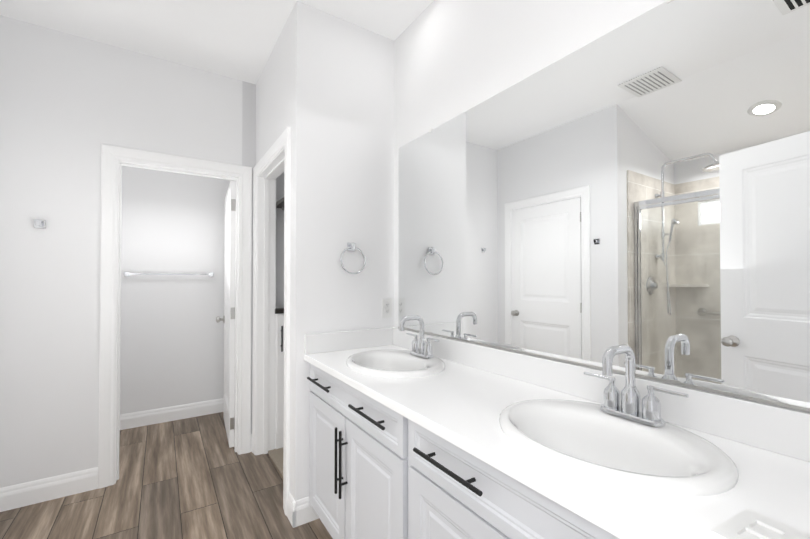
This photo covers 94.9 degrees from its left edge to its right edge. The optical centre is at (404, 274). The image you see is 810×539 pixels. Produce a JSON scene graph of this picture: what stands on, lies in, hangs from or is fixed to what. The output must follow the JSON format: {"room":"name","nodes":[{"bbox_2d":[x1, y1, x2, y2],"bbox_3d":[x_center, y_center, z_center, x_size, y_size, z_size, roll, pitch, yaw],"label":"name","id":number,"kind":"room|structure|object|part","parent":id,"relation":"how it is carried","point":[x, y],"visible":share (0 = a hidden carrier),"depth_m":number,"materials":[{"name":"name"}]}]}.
{"room":"bathroom","nodes":[
{"label":"bathroom","id":0,"kind":"room"},
{"bbox_2d":[0,15,283,487],"bbox_3d":[-1.002,-0.062,2.975,3.473,2.770,0.120,0,-1,-33],"label":"wall","id":1,"kind":"structure","parent":0,"point":[70,104],"depth_m":2.23,"materials":[{"name":"white paint"}]},
{"bbox_2d":[34,219,45,228],"bbox_3d":[-2.115,-0.297,2.151,0.050,0.050,0.039,0,-1,-33],"label":"hook","id":2,"kind":"object","parent":1,"relation":"attached to","point":[39,223],"visible":1,"depth_m":2.15,"materials":[{"name":"silver metal"}]},
{"bbox_2d":[0,467,97,511],"bbox_3d":[-2.098,1.249,2.146,0.505,0.128,0.040,0,-1,-33],"label":"baseboard","id":3,"kind":"structure","parent":1,"relation":"attached to","point":[50,488],"depth_m":2.17,"materials":[{"name":"white wood"}]},
{"bbox_2d":[98,126,290,515],"bbox_3d":[-0.919,0.237,1.190,1.662,2.131,3.194,0,-1,-33],"label":"door frame","id":4,"kind":"structure","parent":1,"relation":"attached to","point":[111,155],"depth_m":2.64,"materials":[{"name":"white wood"}]},
{"bbox_2d":[216,181,235,447],"bbox_3d":[-1.470,0.301,3.157,0.172,2.032,0.710,0,-1,-33],"label":"room door","id":5,"kind":"structure","parent":1,"relation":"in","point":[228,319],"depth_m":2.86,"materials":[{"name":"white wood"}]},
{"bbox_2d":[276,197,283,209],"bbox_3d":[-0.233,-0.491,3.218,1.680,0.112,0.320,0,-1,-33],"label":"closet shelf","id":6,"kind":"object","parent":1,"relation":"attached to","point":[280,203],"visible":0.12,"depth_m":2.77,"materials":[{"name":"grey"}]},
{"bbox_2d":[0,412,332,538],"bbox_3d":[-0.900,1.340,1.812,4.560,0.060,4.230,0,-1,-33],"label":"floor","id":7,"kind":"structure","parent":0,"point":[197,477],"depth_m":2.18,"materials":[{"name":"brown wood"}]},
{"bbox_2d":[304,315,809,538],"bbox_3d":[0.216,0.748,1.321,0.582,1.113,1.922,0,-1,-33],"label":"bathroom vanity","id":8,"kind":"object","parent":7,"relation":"on","point":[421,434],"visible":1,"depth_m":1.01,"materials":[{"name":"white"}]},
{"bbox_2d":[346,350,444,377],"bbox_3d":[-0.049,0.483,1.746,0.433,0.176,0.527,0,-1,-33],"label":"sink","id":9,"kind":"object","parent":8,"relation":"in","point":[373,363],"depth_m":1.79,"materials":[{"name":"white ceramic"}]},
{"bbox_2d":[399,315,438,357],"bbox_3d":[0.041,0.296,1.806,0.156,0.200,0.266,0,-1,-33],"label":"faucet","id":10,"kind":"object","parent":8,"relation":"on","point":[421,348],"depth_m":1.81,"materials":[{"name":"silver metal"}]},
{"bbox_2d":[499,399,738,496],"bbox_3d":[0.486,0.474,0.930,0.433,0.176,0.527,0,-1,-33],"label":"sink","id":11,"kind":"object","parent":8,"relation":"in","point":[613,452],"depth_m":0.91,"materials":[{"name":"white ceramic"}]},
{"bbox_2d":[584,344,688,426],"bbox_3d":[0.575,0.287,0.991,0.156,0.200,0.266,0,-1,-33],"label":"faucet","id":12,"kind":"object","parent":8,"relation":"on","point":[629,414],"depth_m":1.00,"materials":[{"name":"silver metal"}]},
{"bbox_3d":[0.552,0.403,0.577,0.132,0.005,0.091,0,-1,-33],"label":"plate","id":13,"kind":"part","parent":8,"relation":"part of","materials":[{"name":"white ceramic"}]},
{"bbox_2d":[120,166,235,414],"bbox_3d":[-2.283,-0.058,3.378,1.773,2.770,0.120,0,-1,-33],"label":"wall","id":14,"kind":"structure","parent":0,"point":[172,343],"depth_m":3.40,"materials":[{"name":"white paint"}]},
{"bbox_2d":[124,272,213,276],"bbox_3d":[-2.120,-0.006,3.374,0.691,0.040,0.062,0,-1,-33],"label":"towel bar","id":15,"kind":"object","parent":14,"relation":"attached to","point":[210,274],"visible":1,"depth_m":3.31,"materials":[{"name":"silver metal"}]},
{"bbox_2d":[120,398,223,429],"bbox_3d":[-2.245,1.262,3.308,1.533,0.128,0.015,0,-1,-33],"label":"baseboard","id":16,"kind":"structure","parent":14,"relation":"attached to","point":[160,415],"depth_m":3.38,"materials":[{"name":"white wood"}]},
{"bbox_2d":[0,0,433,83],"bbox_3d":[-0.900,-1.500,1.844,4.560,0.080,4.230,0,-1,-33],"label":"ceiling","id":17,"kind":"structure","parent":0,"point":[236,39],"depth_m":2.15,"materials":[{"name":"white paint"}]},
{"bbox_2d":[256,16,289,163],"bbox_3d":[-0.838,-0.068,2.472,0.120,2.770,0.900,0,-1,-33],"label":"wall","id":18,"kind":"structure","parent":0,"point":[273,103],"depth_m":2.36,"materials":[{"name":"white paint"}]},
{"bbox_2d":[268,448,282,476],"bbox_3d":[-0.099,1.315,2.942,1.738,0.014,0.896,0,-1,-33],"label":"floor","id":19,"kind":"structure","parent":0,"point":[276,455],"depth_m":2.66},
{"bbox_2d":[275,308,283,448],"bbox_3d":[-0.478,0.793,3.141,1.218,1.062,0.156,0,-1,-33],"label":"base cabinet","id":20,"kind":"object","parent":19,"relation":"on","point":[279,397],"visible":0.19,"depth_m":2.79,"materials":[{"name":"white wood"}]},
{"bbox_2d":[289,1,393,500],"bbox_3d":[0.201,-0.067,2.543,1.935,2.770,0.120,0,-1,-33],"label":"wall","id":21,"kind":"structure","parent":0,"point":[342,127],"depth_m":2.09,"materials":[{"name":"white paint"}]},
{"bbox_2d":[304,496,313,509],"bbox_3d":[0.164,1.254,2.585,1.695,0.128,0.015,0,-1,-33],"label":"baseboard","id":22,"kind":"structure","parent":21,"relation":"attached to","point":[307,506],"depth_m":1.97,"materials":[{"name":"white wood"}]},
{"bbox_2d":[340,243,365,273],"bbox_3d":[-0.300,-0.094,2.117,0.158,0.181,0.043,0,-1,-33],"label":"towel ring","id":23,"kind":"object","parent":21,"relation":"attached to","point":[351,247],"visible":0.98,"depth_m":2.11,"materials":[{"name":"silver metal"}]},
{"bbox_2d":[382,298,391,317],"bbox_3d":[-0.108,0.202,2.260,0.070,0.115,0.008,0,-1,-33],"label":"outlet","id":24,"kind":"object","parent":21,"relation":"attached to","point":[386,308],"visible":1,"depth_m":2.26,"materials":[{"name":"white plastic"}]},
{"bbox_2d":[394,0,805,411],"bbox_3d":[0.546,-0.079,1.472,0.120,2.770,2.050,0,-1,-33],"label":"wall","id":25,"kind":"structure","parent":0,"point":[453,59],"depth_m":1.72,"materials":[{"name":"white paint"}]},
{"bbox_2d":[398,0,809,411],"bbox_3d":[0.444,-0.236,1.511,0.008,1.092,1.756,0,-1,-33],"label":"mirror","id":26,"kind":"object","parent":25,"relation":"attached to","point":[639,185],"visible":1,"depth_m":1.10,"materials":[{"name":"clear glass"}]}
]}

